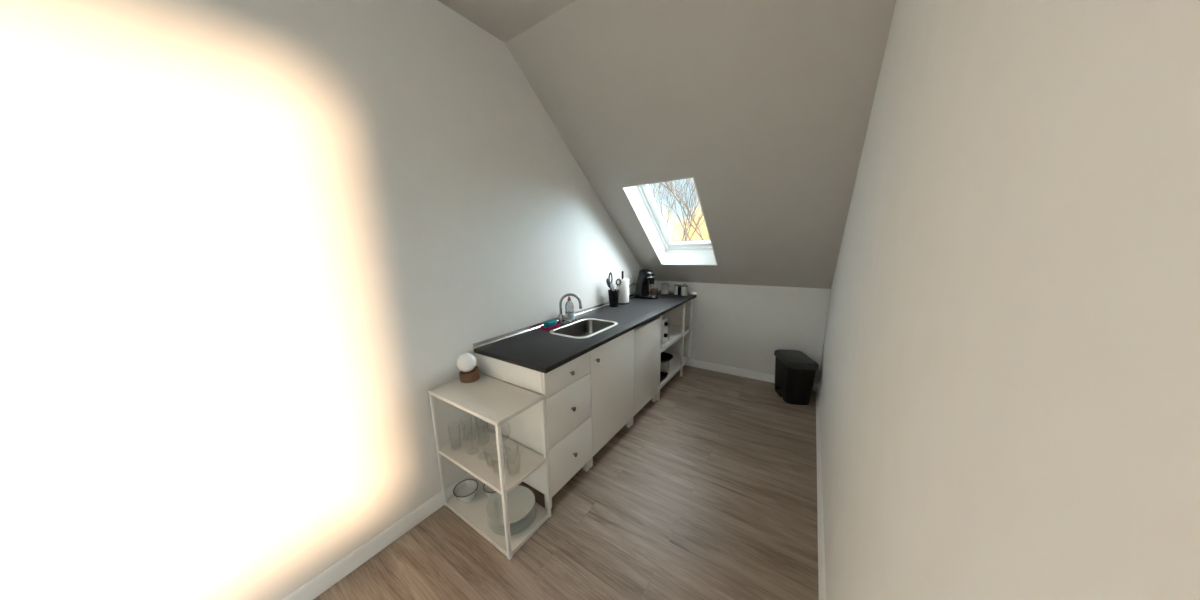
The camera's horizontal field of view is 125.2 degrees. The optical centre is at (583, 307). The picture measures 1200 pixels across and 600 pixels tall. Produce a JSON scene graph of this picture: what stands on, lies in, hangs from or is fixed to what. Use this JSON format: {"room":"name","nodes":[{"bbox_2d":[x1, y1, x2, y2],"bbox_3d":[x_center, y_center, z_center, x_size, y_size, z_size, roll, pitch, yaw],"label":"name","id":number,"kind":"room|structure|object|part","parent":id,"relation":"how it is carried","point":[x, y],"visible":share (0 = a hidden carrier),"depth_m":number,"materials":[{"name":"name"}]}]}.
{"room":"attic kitchen","nodes":[
{"label":"attic kitchen","id":0,"kind":"room"},
{"bbox_2d":[0,0,640,599],"bbox_3d":[-1.187,-0.275,1.461,0.300,3.081,6.848,7,14,35],"label":"wall","id":1,"kind":"structure","parent":0,"point":[245,245],"depth_m":1.15,"materials":[{"name":"white paint"}]},
{"bbox_2d":[282,473,475,599],"bbox_3d":[-0.984,1.196,1.712,0.016,0.088,6.363,7,14,35],"label":"baseboard","id":2,"kind":"structure","parent":1,"relation":"attached to","point":[316,586],"depth_m":1.57,"materials":[{"name":"white wood"}]},
{"bbox_2d":[438,0,575,42],"bbox_3d":[-0.960,-1.351,-0.266,1.864,0.300,4.163,7,14,35],"label":"ceiling","id":3,"kind":"structure","parent":0,"point":[505,20],"depth_m":1.70,"materials":[{"name":"paint"}]},
{"bbox_2d":[313,365,818,599],"bbox_3d":[-0.231,1.448,1.211,2.464,0.250,6.963,7,14,35],"label":"floor","id":4,"kind":"structure","parent":0,"point":[710,491],"depth_m":1.72,"materials":[{"name":"brown wood"}]},
{"bbox_2d":[428,372,551,559],"bbox_3d":[-0.525,0.832,1.766,0.595,0.755,0.316,7,14,35],"label":"shelf","id":5,"kind":"object","parent":4,"relation":"on","point":[495,401],"visible":0.91,"depth_m":1.70,"materials":[{"name":"white metal"}]},
{"bbox_3d":[-0.844,0.832,1.815,0.019,0.753,0.019,7,14,35],"label":"post","id":6,"kind":"part","parent":5,"relation":"part of","materials":[{"name":"white metal"}]},
{"bbox_2d":[453,479,477,502],"bbox_3d":[-0.715,1.132,1.899,0.144,0.072,0.144,7,14,35],"label":"bowl","id":7,"kind":"object","parent":5,"relation":"on","point":[464,491],"visible":1,"depth_m":1.93,"materials":[{"name":"white ceramic"}]},
{"bbox_2d":[457,353,479,382],"bbox_3d":[-0.687,0.350,1.851,0.116,0.164,0.120,7,14,35],"label":"globe lamp","id":8,"kind":"object","parent":5,"relation":"on","point":[466,362],"visible":1,"depth_m":1.81,"materials":[{"name":"white glass"}]},
{"bbox_3d":[-0.693,0.325,1.844,0.111,0.111,0.111,7,14,35],"label":"globe","id":9,"kind":"part","parent":8,"relation":"part of","materials":[{"name":"white glass"}]},
{"bbox_3d":[-0.535,0.472,1.693,0.595,0.020,0.316,7,14,35],"label":"shelf","id":10,"kind":"part","parent":5,"relation":"part of","materials":[{"name":"white metal"}]},
{"bbox_2d":[483,484,495,496],"bbox_3d":[-0.555,1.126,1.927,0.124,0.062,0.124,7,14,35],"label":"bowl","id":11,"kind":"object","parent":5,"relation":"on","point":[490,492],"visible":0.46,"depth_m":1.92,"materials":[{"name":"white ceramic"}]},
{"bbox_3d":[-0.525,0.834,1.766,0.588,0.020,0.309,7,14,35],"label":"shelf","id":12,"kind":"part","parent":5,"relation":"part of","materials":[{"name":"white metal"}]},
{"bbox_3d":[-0.515,1.185,1.837,0.588,0.026,0.309,7,14,35],"label":"shelf","id":13,"kind":"part","parent":5,"relation":"part of","materials":[{"name":"white metal"}]},
{"bbox_3d":[-0.379,0.886,1.483,0.019,0.753,0.019,7,14,35],"label":"post","id":14,"kind":"part","parent":5,"relation":"part of","materials":[{"name":"white metal"}]},
{"bbox_2d":[488,512,535,535],"bbox_3d":[-0.401,1.179,1.758,0.268,0.018,0.268,7,14,35],"label":"dinner plate","id":15,"kind":"object","parent":5,"relation":"on","point":[531,522],"visible":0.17,"depth_m":1.66,"materials":[{"name":"white ceramic"}]},
{"bbox_2d":[487,510,535,533],"bbox_3d":[-0.403,1.164,1.754,0.268,0.018,0.268,7,14,35],"label":"dinner plate","id":16,"kind":"object","parent":15,"relation":"on","point":[528,523],"visible":0.13,"depth_m":1.65,"materials":[{"name":"white ceramic"}]},
{"bbox_2d":[487,507,535,531],"bbox_3d":[-0.403,1.149,1.750,0.268,0.018,0.268,7,14,35],"label":"dinner plate","id":17,"kind":"object","parent":16,"relation":"on","point":[525,523],"visible":0.15,"depth_m":1.65,"materials":[{"name":"white ceramic"}]},
{"bbox_2d":[487,502,535,528],"bbox_3d":[-0.403,1.135,1.749,0.268,0.018,0.268,7,14,35],"label":"dinner plate","id":18,"kind":"object","parent":17,"relation":"on","point":[529,517],"visible":0.19,"depth_m":1.65,"materials":[{"name":"white ceramic"}]},
{"bbox_2d":[487,505,534,526],"bbox_3d":[-0.404,1.119,1.747,0.268,0.018,0.268,7,14,35],"label":"dinner plate","id":19,"kind":"object","parent":18,"relation":"on","point":[529,514],"visible":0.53,"depth_m":1.64,"materials":[{"name":"white ceramic"}]},
{"bbox_2d":[486,485,534,523],"bbox_3d":[-0.405,1.105,1.744,0.268,0.018,0.268,7,14,35],"label":"dinner plate","id":20,"kind":"object","parent":19,"relation":"on","point":[521,500],"visible":0.83,"depth_m":1.74,"materials":[{"name":"white ceramic"}]},
{"bbox_3d":[-0.206,0.834,1.716,0.019,0.753,0.019,7,14,35],"label":"post","id":21,"kind":"part","parent":5,"relation":"part of","materials":[{"name":"white metal"}]},
{"bbox_2d":[476,352,592,508],"bbox_3d":[-0.296,0.707,2.047,0.610,0.874,0.427,7,14,35],"label":"base cabinet","id":22,"kind":"object","parent":4,"relation":"on","point":[566,389],"visible":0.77,"depth_m":1.83,"materials":[{"name":"white paint"}]},
{"bbox_3d":[-0.207,1.139,1.833,0.032,0.108,0.032,7,14,35],"label":"leg","id":23,"kind":"part","parent":22,"relation":"part of","materials":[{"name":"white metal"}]},
{"bbox_3d":[-0.086,0.380,1.819,0.017,0.148,0.424,7,14,35],"label":"drawer","id":24,"kind":"part","parent":22,"relation":"part of","materials":[{"name":"white paint"}]},
{"bbox_3d":[-0.080,0.604,1.864,0.017,0.301,0.424,7,14,35],"label":"drawer","id":25,"kind":"part","parent":22,"relation":"part of","materials":[{"name":"white paint"}]},
{"bbox_3d":[-0.071,0.905,1.925,0.017,0.306,0.424,7,14,35],"label":"drawer","id":26,"kind":"part","parent":22,"relation":"part of","materials":[{"name":"white paint"}]},
{"bbox_3d":[0.020,1.071,2.140,0.032,0.108,0.032,7,14,35],"label":"leg","id":27,"kind":"part","parent":22,"relation":"part of","materials":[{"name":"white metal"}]},
{"bbox_2d":[589,329,634,467],"bbox_3d":[0.011,0.615,2.463,0.610,0.874,0.619,7,14,35],"label":"base cabinet","id":28,"kind":"object","parent":4,"relation":"on","point":[612,362],"visible":0.42,"depth_m":2.25,"materials":[{"name":"white paint"}]},
{"bbox_3d":[0.043,1.063,2.172,0.032,0.108,0.032,7,14,35],"label":"leg","id":29,"kind":"part","parent":28,"relation":"part of","materials":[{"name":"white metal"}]},
{"bbox_3d":[0.384,0.961,2.631,0.032,0.108,0.032,7,14,35],"label":"leg","id":30,"kind":"part","parent":28,"relation":"part of","materials":[{"name":"white metal"}]},
{"bbox_2d":[631,318,659,424],"bbox_3d":[0.335,0.512,2.921,0.585,0.874,0.517,7,14,35],"label":"base cabinet","id":31,"kind":"object","parent":4,"relation":"on","point":[647,335],"visible":0.27,"depth_m":2.72,"materials":[{"name":"white paint"}]},
{"bbox_2d":[656,299,692,400],"bbox_3d":[0.779,0.378,3.525,0.581,0.874,0.975,7,14,35],"label":"open shelf","id":32,"kind":"object","parent":4,"relation":"on","point":[675,332],"visible":0.27,"depth_m":3.52,"materials":[{"name":"white metal"}]},
{"bbox_2d":[473,290,696,372],"bbox_3d":[0.327,0.052,2.837,0.620,0.060,2.642,7,14,35],"label":"countertop","id":33,"kind":"structure","parent":32,"relation":"on","point":[532,347],"depth_m":2.14,"materials":[{"name":"grey laminate"}]},
{"bbox_2d":[540,323,559,329],"bbox_3d":[-0.255,0.144,2.418,0.082,0.022,0.160,7,14,35],"label":"tray","id":34,"kind":"object","parent":33,"relation":"on","point":[558,324],"visible":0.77,"depth_m":2.37,"materials":[{"name":"plastic"}]},
{"bbox_2d":[544,320,556,326],"bbox_3d":[-0.256,0.128,2.415,0.058,0.044,0.095,7,14,35],"label":"sponge","id":35,"kind":"object","parent":34,"relation":"in","point":[549,323],"visible":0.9,"depth_m":2.39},
{"bbox_2d":[565,296,573,320],"bbox_3d":[-0.116,0.007,2.612,0.071,0.206,0.088,7,14,35],"label":"soap bottle","id":36,"kind":"object","parent":33,"relation":"on","point":[569,305],"visible":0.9,"depth_m":2.59,"materials":[{"name":"plastic"}]},
{"bbox_2d":[558,293,581,325],"bbox_3d":[-0.108,0.011,2.473,0.198,0.253,0.054,-2,11,-1],"label":"tap","id":37,"kind":"object","parent":33,"relation":"on","point":[561,317],"visible":0.95,"depth_m":2.46,"materials":[{"name":"metal"}]},
{"bbox_3d":[-0.137,0.067,2.479,0.050,0.087,0.034,0,12,8],"label":"lever","id":38,"kind":"part","parent":37,"relation":"part of","materials":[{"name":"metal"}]},
{"bbox_3d":[-0.101,-0.029,2.466,0.182,0.173,0.025,-2,11,0],"label":"spout","id":39,"kind":"part","parent":37,"relation":"part of","materials":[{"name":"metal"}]},
{"bbox_2d":[550,318,617,338],"bbox_3d":[0.015,0.226,2.405,0.350,0.158,0.532,7,14,35],"label":"sink","id":40,"kind":"object","parent":33,"relation":"in","point":[583,328],"visible":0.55,"depth_m":2.56,"materials":[{"name":"metal"}]},
{"bbox_2d":[608,289,618,306],"bbox_3d":[0.308,-0.095,3.152,0.112,0.168,0.112,7,14,35],"label":"utensil cup","id":41,"kind":"object","parent":33,"relation":"on","point":[613,295],"visible":0.98,"depth_m":3.11,"materials":[{"name":"black plastic"}]},
{"bbox_2d":[606,278,611,290],"bbox_3d":[0.282,-0.157,3.120,0.137,0.284,0.028,-9,14,-33],"label":"serving spoon","id":42,"kind":"object","parent":41,"relation":"in","point":[608,282],"visible":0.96,"depth_m":3.07,"materials":[{"name":"black plastic"}]},
{"bbox_2d":[606,278,610,287],"bbox_3d":[0.251,-0.244,3.082,0.026,0.099,0.068,7,14,35],"label":"utensil","id":43,"kind":"object","parent":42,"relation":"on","point":[608,282],"depth_m":3.07,"materials":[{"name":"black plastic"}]},
{"bbox_2d":[615,278,621,290],"bbox_3d":[0.342,-0.160,3.137,0.109,0.278,0.026,-6,12,-21],"label":"server","id":44,"kind":"object","parent":41,"relation":"in","point":[619,284],"visible":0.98,"depth_m":3.12,"materials":[{"name":"grey metal"}]},
{"bbox_2d":[618,271,629,304],"bbox_3d":[0.415,-0.214,3.286,0.152,0.343,0.152,7,14,35],"label":"holder","id":45,"kind":"object","parent":33,"relation":"on","point":[622,271],"visible":0.5,"depth_m":3.25,"materials":[{"name":"black plastic"}]},
{"bbox_2d":[616,279,628,302],"bbox_3d":[0.416,-0.179,3.293,0.134,0.241,0.134,7,14,35],"label":"roll","id":46,"kind":"object","parent":45,"relation":"on","point":[623,289],"visible":0.79,"depth_m":3.24,"materials":[{"name":"paper"}]},
{"bbox_2d":[629,269,658,298],"bbox_3d":[0.694,-0.271,3.554,0.299,0.331,0.280,7,14,35],"label":"coffee machine","id":47,"kind":"object","parent":33,"relation":"on","point":[646,277],"visible":0.98,"depth_m":3.54,"materials":[{"name":"black plastic"}]},
{"bbox_2d":[650,284,658,294],"bbox_3d":[0.860,-0.230,3.775,0.104,0.155,0.100,7,14,35],"label":"storage jar","id":48,"kind":"object","parent":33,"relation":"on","point":[652,290],"visible":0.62,"depth_m":3.75,"materials":[{"name":"clear glass"}]},
{"bbox_2d":[661,283,669,293],"bbox_3d":[0.999,-0.240,3.802,0.104,0.155,0.100,7,14,35],"label":"storage jar","id":49,"kind":"object","parent":33,"relation":"on","point":[663,291],"visible":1,"depth_m":3.78,"materials":[{"name":"clear glass"}]},
{"bbox_2d":[674,284,677,294],"bbox_3d":[1.125,-0.222,3.770,0.044,0.125,0.044,7,14,35],"label":"shaker","id":50,"kind":"object","parent":33,"relation":"on","point":[675,285],"visible":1,"depth_m":3.75,"materials":[{"name":"silver metal"}]},
{"bbox_2d":[678,285,680,294],"bbox_3d":[1.161,-0.217,3.757,0.042,0.120,0.042,7,14,35],"label":"shaker","id":51,"kind":"object","parent":33,"relation":"on","point":[679,286],"visible":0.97,"depth_m":3.74,"materials":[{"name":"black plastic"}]},
{"bbox_2d":[681,284,687,295],"bbox_3d":[1.207,-0.217,3.704,0.078,0.138,0.078,7,14,35],"label":"sugar pot","id":52,"kind":"object","parent":33,"relation":"on","point":[684,289],"visible":1,"depth_m":3.68,"materials":[{"name":"white ceramic"}]},
{"bbox_3d":[0.726,0.488,2.989,0.026,0.874,0.026,7,14,35],"label":"post","id":53,"kind":"part","parent":32,"relation":"part of","materials":[{"name":"white metal"}]},
{"bbox_2d":[657,317,668,342],"bbox_3d":[0.721,0.220,3.287,0.372,0.245,0.135,7,14,35],"label":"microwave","id":54,"kind":"object","parent":32,"relation":"on","point":[664,323],"visible":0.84,"depth_m":3.16,"materials":[{"name":"white metal"}]},
{"bbox_2d":[660,371,667,382],"bbox_3d":[0.774,0.721,3.229,0.148,0.036,0.228,7,14,35],"label":"tin","id":55,"kind":"object","parent":32,"relation":"on","point":[663,375],"visible":0.37,"depth_m":3.27,"materials":[{"name":"black metal"}]},
{"bbox_3d":[0.788,0.680,3.586,0.578,0.034,0.971,7,14,35],"label":"shelf","id":56,"kind":"part","parent":32,"relation":"part of","materials":[{"name":"white metal"}]},
{"bbox_3d":[0.778,0.311,3.511,0.578,0.034,0.971,7,14,35],"label":"shelf","id":57,"kind":"part","parent":32,"relation":"part of","materials":[{"name":"white metal"}]},
{"bbox_3d":[1.124,0.367,3.527,0.026,0.874,0.026,7,14,35],"label":"post","id":58,"kind":"part","parent":32,"relation":"part of","materials":[{"name":"white metal"}]},
{"bbox_3d":[1.280,0.267,3.729,0.026,0.766,0.026,7,14,35],"label":"post","id":59,"kind":"part","parent":32,"relation":"part of","materials":[{"name":"white metal"}]},
{"bbox_3d":[0.836,0.630,3.384,0.202,0.150,0.202,7,14,35],"label":"glass dish","id":60,"kind":"object","parent":32,"relation":"on","visible":0},
{"bbox_2d":[661,352,672,361],"bbox_3d":[0.765,0.513,3.411,0.434,0.071,0.266,7,14,35],"label":"frying pan","id":61,"kind":"object","parent":60,"relation":"on","point":[665,357],"visible":0.47,"depth_m":3.39,"materials":[{"name":"black metal"}]},
{"bbox_2d":[774,349,818,404],"bbox_3d":[2.051,0.671,3.038,0.257,0.421,0.428,1,12,12],"label":"pedal bin","id":62,"kind":"object","parent":4,"relation":"on","point":[795,371],"visible":1,"depth_m":2.90,"materials":[{"name":"black plastic"}]},
{"bbox_3d":[2.046,0.492,3.002,0.257,0.056,0.428,1,12,12],"label":"lid","id":63,"kind":"part","parent":62,"relation":"part of","materials":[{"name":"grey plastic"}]},
{"bbox_2d":[505,0,895,288],"bbox_3d":[1.018,-1.016,2.558,1.864,2.058,2.503,7,14,35],"label":"ceiling","id":64,"kind":"structure","parent":0,"point":[767,105],"depth_m":1.91,"materials":[{"name":"paint"}]},
{"bbox_2d":[622,177,717,265],"bbox_3d":[0.921,-0.876,3.028,0.620,0.968,1.117,7,14,35],"label":"window","id":65,"kind":"structure","parent":64,"relation":"attached to","point":[641,198],"depth_m":3.34,"materials":[{"name":"white paint"}]},
{"bbox_3d":[0.955,-0.964,3.061,0.620,0.810,0.993,7,14,35],"label":"frame","id":66,"kind":"part","parent":65,"relation":"part of","materials":[{"name":"white paint"}]},
{"bbox_3d":[0.955,-0.962,3.060,0.540,0.721,0.898,7,14,35],"label":"sash","id":67,"kind":"part","parent":65,"relation":"part of","materials":[{"name":"clear glass"}]},
{"bbox_2d":[649,281,830,385],"bbox_3d":[1.668,0.231,3.672,1.864,1.053,0.185,7,14,35],"label":"wall","id":68,"kind":"structure","parent":0,"point":[734,325],"depth_m":3.43,"materials":[{"name":"white paint"}]},
{"bbox_2d":[685,359,815,390],"bbox_3d":[1.623,0.722,3.688,1.830,0.088,0.016,7,14,35],"label":"baseboard","id":69,"kind":"structure","parent":68,"relation":"attached to","point":[756,375],"depth_m":3.59,"materials":[{"name":"white wood"}]},
{"bbox_2d":[819,0,1199,599],"bbox_3d":[0.566,-0.071,0.209,0.300,3.081,6.848,7,14,35],"label":"wall","id":70,"kind":"structure","parent":0,"point":[1009,379],"depth_m":0.32,"materials":[{"name":"white paint"}]},
{"bbox_2d":[816,383,825,599],"bbox_3d":[0.513,1.370,0.643,0.016,0.088,6.363,7,14,35],"label":"baseboard","id":71,"kind":"structure","parent":70,"relation":"attached to","point":[821,550],"depth_m":1.69,"materials":[{"name":"white wood"}]},
{"label":"outside","id":72,"kind":"structure","parent":0,"visible":0},
{"bbox_3d":[64.775,-12.602,91.553,300.000,0.200,216.400,7,14,35],"label":"ground","id":73,"kind":"structure","parent":72,"visible":0},
{"bbox_2d":[662,208,684,240],"bbox_3d":[6.510,-5.561,33.931,12.088,12.159,10.158,-12,16,-42],"label":"tree","id":74,"kind":"object","parent":73,"relation":"on","point":[662,208],"visible":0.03,"depth_m":32.98,"materials":[{"name":"plant"}]},
{"bbox_2d":[653,178,703,239],"bbox_3d":[6.346,-4.934,19.455,7.750,16.665,6.267,1,12,11],"label":"tree","id":75,"kind":"object","parent":73,"relation":"on","point":[692,191],"visible":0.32,"depth_m":20.19,"materials":[{"name":"grey plant"}]},
{"bbox_2d":[653,178,703,239],"bbox_3d":[6.246,-6.474,24.282,10.920,17.774,11.282,0,12,9],"label":"tree","id":76,"kind":"object","parent":73,"relation":"on","point":[678,182],"visible":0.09,"depth_m":22.53,"materials":[{"name":"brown plant"}]},
{"bbox_2d":[663,180,707,239],"bbox_3d":[12.479,-6.959,32.472,9.367,15.120,11.963,-5,12,-15],"label":"tree","id":77,"kind":"object","parent":73,"relation":"on","point":[678,226],"visible":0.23,"depth_m":32.61,"materials":[{"name":"yellow plant"}]},
{"bbox_2d":[682,218,709,239],"bbox_3d":[13.228,-4.281,27.159,12.116,11.968,8.189,-1,11,4],"label":"tree","id":78,"kind":"object","parent":73,"relation":"on","point":[705,237],"visible":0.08,"depth_m":26.97,"materials":[{"name":"yellow plant"}]}
]}

